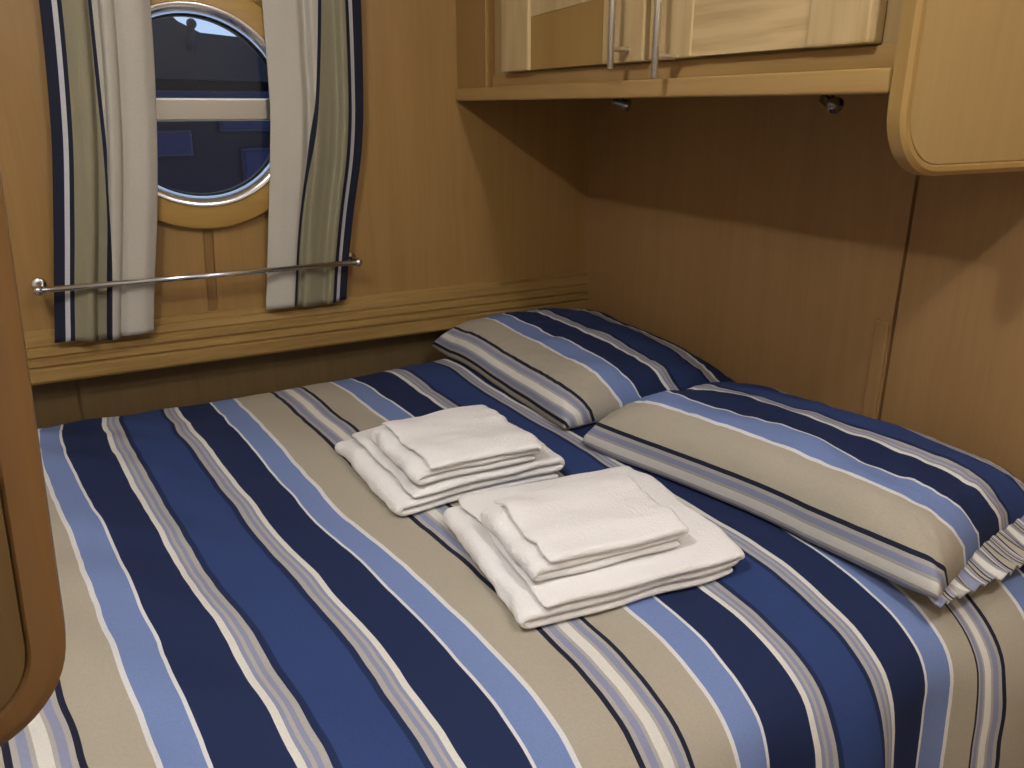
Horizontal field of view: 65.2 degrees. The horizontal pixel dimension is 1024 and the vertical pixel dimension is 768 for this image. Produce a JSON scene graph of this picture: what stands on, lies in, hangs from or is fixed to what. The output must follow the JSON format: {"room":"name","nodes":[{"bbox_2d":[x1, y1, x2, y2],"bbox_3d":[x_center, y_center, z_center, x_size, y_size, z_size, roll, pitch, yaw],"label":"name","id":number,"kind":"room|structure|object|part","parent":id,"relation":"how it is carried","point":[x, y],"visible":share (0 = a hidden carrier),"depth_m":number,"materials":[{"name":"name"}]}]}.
{"room":"ship interior","nodes":[
{"label":"ship interior","id":0,"kind":"room"},
{"bbox_2d":[0,0,590,331],"bbox_3d":[-0.916,-0.684,1.438,2.569,1.300,0.054,-10,21,-26],"label":"wall","id":1,"kind":"structure","parent":0,"point":[450,192],"depth_m":1.84,"materials":[{"name":"brown wood"}]},
{"bbox_2d":[31,252,362,295],"bbox_3d":[-0.633,-0.233,1.676,0.654,0.028,0.073,-10,21,-26],"label":"curtain rod","id":2,"kind":"object","parent":1,"relation":"attached to","point":[39,285],"visible":0.97,"depth_m":1.62,"materials":[{"name":"silver metal"}]},
{"bbox_2d":[39,0,157,342],"bbox_3d":[-0.777,-0.645,1.444,0.273,1.162,0.034,-10,21,-26],"label":"curtain","id":3,"kind":"object","parent":2,"relation":"attached to","point":[99,54],"visible":1,"depth_m":1.52,"materials":[{"name":"fabric"}]},
{"bbox_2d":[262,0,362,309],"bbox_3d":[-0.418,-0.719,1.624,0.266,1.141,0.036,-10,21,-26],"label":"curtain","id":4,"kind":"object","parent":2,"relation":"attached to","point":[314,52],"visible":0.98,"depth_m":1.69,"materials":[{"name":"fabric"}]},
{"bbox_2d":[203,229,215,310],"bbox_3d":[-0.652,-0.241,1.720,0.037,0.234,0.012,-10,21,-26],"label":"trim","id":5,"kind":"structure","parent":1,"relation":"attached to","point":[208,233],"depth_m":1.71,"materials":[{"name":"brown wood"}]},
{"bbox_2d":[150,0,269,229],"bbox_3d":[-0.636,-0.556,1.611,0.481,0.481,0.060,-10,21,-26],"label":"window","id":6,"kind":"structure","parent":1,"relation":"in","point":[213,100],"depth_m":1.62,"materials":[{"name":"brown wood"}]},
{"bbox_3d":[-0.639,-0.637,1.589,0.351,0.176,0.004,-10,21,-26],"label":"glass","id":7,"kind":"part","parent":6,"relation":"part of","materials":[{"name":"blue"}]},
{"bbox_3d":[-0.639,-0.471,1.646,0.351,0.176,0.004,-10,21,-26],"label":"glass","id":8,"kind":"part","parent":6,"relation":"part of","materials":[{"name":"blue glass"}]},
{"bbox_2d":[31,330,448,428],"bbox_3d":[-0.933,0.257,1.798,2.569,0.741,0.050,-10,21,-26],"label":"wall panel","id":9,"kind":"object","parent":1,"relation":"attached to","point":[57,403],"depth_m":1.83,"materials":[{"name":"brown wood"}]},
{"bbox_2d":[24,271,588,385],"bbox_3d":[-0.923,-0.063,1.627,2.533,0.107,0.057,-10,21,-26],"label":"trim","id":10,"kind":"structure","parent":1,"relation":"attached to","point":[187,339],"depth_m":1.81,"materials":[{"name":"brown wood"}]},
{"bbox_2d":[586,94,1023,482],"bbox_3d":[0.802,-0.166,1.052,0.036,2.028,2.610,-10,21,-26],"label":"wall","id":11,"kind":"structure","parent":0,"point":[767,239],"depth_m":1.47,"materials":[{"name":"brown wood"}]},
{"bbox_2d":[456,0,1023,175],"bbox_3d":[0.296,-0.852,1.316,0.412,0.901,1.188,-10,21,-26],"label":"upper cabinet","id":12,"kind":"object","parent":11,"relation":"attached to","point":[952,71],"visible":1,"depth_m":1.00,"materials":[{"name":"brown wood"}]},
{"bbox_3d":[0.100,-0.935,1.327,0.011,0.574,0.259,-10,21,-26],"label":"door panel","id":13,"kind":"part","parent":12,"relation":"part of","materials":[{"name":"brown wood"}]},
{"bbox_3d":[0.100,-0.624,1.435,0.009,0.103,0.259,-10,21,-26],"label":"door panel","id":14,"kind":"part","parent":12,"relation":"part of","materials":[{"name":"brown wood"}]},
{"bbox_3d":[0.101,-0.923,1.332,0.026,0.737,0.479,-10,21,-26],"label":"door","id":15,"kind":"part","parent":12,"relation":"part of","materials":[{"name":"brown wood"}]},
{"bbox_3d":[0.168,-0.645,1.222,0.040,0.306,0.010,-10,21,-26],"label":"handle","id":16,"kind":"part","parent":12,"relation":"part of","materials":[{"name":"metal"}]},
{"bbox_2d":[611,98,630,111],"bbox_3d":[0.194,-0.498,1.420,0.036,0.028,0.028,3,19,9],"label":"spotlight","id":17,"kind":"object","parent":12,"relation":"attached to","point":[621,103],"visible":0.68,"depth_m":1.41,"materials":[{"name":"silver metal"}]},
{"bbox_3d":[0.222,-0.597,1.132,0.040,0.306,0.010,-10,21,-26],"label":"handle","id":18,"kind":"part","parent":12,"relation":"part of","materials":[{"name":"metal"}]},
{"bbox_2d":[456,67,893,100],"bbox_3d":[0.307,-0.530,1.448,0.374,0.027,1.164,-10,21,-26],"label":"shelf","id":19,"kind":"object","parent":12,"relation":"attached to","point":[698,81],"depth_m":1.16,"materials":[{"name":"brown wood"}]},
{"bbox_3d":[0.199,-0.509,1.306,0.007,0.025,1.015,-10,21,-26],"label":"rail","id":20,"kind":"part","parent":12,"relation":"part of","materials":[{"name":"brown wood"}]},
{"bbox_3d":[0.315,-0.758,0.958,0.014,0.668,0.218,-10,21,-26],"label":"door panel","id":21,"kind":"part","parent":12,"relation":"part of","materials":[{"name":"brown wood"}]},
{"bbox_3d":[0.315,-0.792,0.952,0.026,0.737,0.402,-10,21,-26],"label":"door","id":22,"kind":"part","parent":12,"relation":"part of","materials":[{"name":"brown wood"}]},
{"bbox_2d":[820,95,843,113],"bbox_3d":[0.411,-0.363,1.031,0.029,0.029,0.036,-10,21,-26],"label":"spotlight","id":23,"kind":"object","parent":12,"relation":"attached to","point":[834,105],"visible":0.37,"depth_m":1.02,"materials":[{"name":"silver metal"}]},
{"bbox_3d":[0.591,-0.694,0.840,0.362,0.887,0.021,-10,21,-26],"label":"panel","id":24,"kind":"part","parent":12,"relation":"part of","materials":[{"name":"brown wood"}]},
{"bbox_2d":[862,319,890,418],"bbox_3d":[0.635,0.297,1.503,0.012,0.858,0.026,-10,21,-26],"label":"trim","id":25,"kind":"structure","parent":11,"relation":"attached to","point":[882,327],"depth_m":1.39,"materials":[{"name":"brown wood"}]},
{"bbox_3d":[-0.312,-0.952,0.165,2.659,0.036,2.700,-10,21,-26],"label":"ceiling","id":26,"kind":"structure","parent":0,"visible":0},
{"bbox_2d":[0,169,65,745],"bbox_3d":[-0.264,-0.344,0.175,0.244,1.093,0.019,-10,21,-26],"label":"end panel","id":27,"kind":"object","parent":26,"relation":"attached to","point":[32,620],"visible":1,"depth_m":0.34,"materials":[{"name":"brown wood"}]},
{"bbox_3d":[-0.312,0.999,0.838,2.659,0.036,2.700,-10,21,-26],"label":"floor","id":28,"kind":"structure","parent":0,"visible":0},
{"bbox_3d":[-0.371,0.486,1.380,1.933,0.578,1.292,-10,21,-26],"label":"bed","id":29,"kind":"object","parent":28,"relation":"on","visible":0},
{"bbox_2d":[0,357,1023,767],"bbox_3d":[-0.334,0.401,1.260,1.958,0.474,1.364,-10,21,-26],"label":"duvet","id":30,"kind":"object","parent":29,"relation":"on","point":[235,593],"visible":0.56,"depth_m":0.94,"materials":[{"name":"fabric"}]},
{"bbox_2d":[335,417,564,515],"bbox_3d":[-0.107,0.112,1.316,0.306,0.049,0.293,-10,21,-26],"label":"bath towel","id":31,"kind":"object","parent":30,"relation":"on","point":[402,496],"visible":0.37,"depth_m":1.22,"materials":[{"name":"white fabric"}]},
{"bbox_2d":[371,405,542,484],"bbox_3d":[-0.092,0.088,1.267,0.223,0.043,0.208,-10,21,-26],"label":"hand towel","id":32,"kind":"object","parent":31,"relation":"on","point":[451,442],"visible":1,"depth_m":1.22,"materials":[{"name":"white fabric"}]},
{"bbox_2d":[431,308,735,428],"bbox_3d":[0.154,-0.076,1.800,0.473,0.104,0.641,-10,21,-26],"label":"pillow","id":33,"kind":"object","parent":30,"relation":"on","point":[574,368],"visible":0.91,"depth_m":1.64,"materials":[{"name":"fabric"}]},
{"bbox_2d":[443,466,744,628],"bbox_3d":[0.100,0.202,1.073,0.320,0.049,0.281,-8,21,-22],"label":"bath towel","id":34,"kind":"object","parent":30,"relation":"on","point":[706,553],"visible":0.58,"depth_m":0.98,"materials":[{"name":"white fabric"}]},
{"bbox_2d":[480,473,688,580],"bbox_3d":[0.091,0.177,1.027,0.231,0.043,0.172,-10,21,-26],"label":"hand towel","id":35,"kind":"object","parent":34,"relation":"on","point":[594,522],"visible":1,"depth_m":0.99,"materials":[{"name":"white fabric"}]},
{"bbox_2d":[581,382,1023,608],"bbox_3d":[0.471,0.107,1.258,0.394,0.129,0.637,-15,24,-36],"label":"pillow","id":36,"kind":"object","parent":30,"relation":"on","point":[928,516],"visible":1,"depth_m":1.12,"materials":[{"name":"fabric"}]}
]}

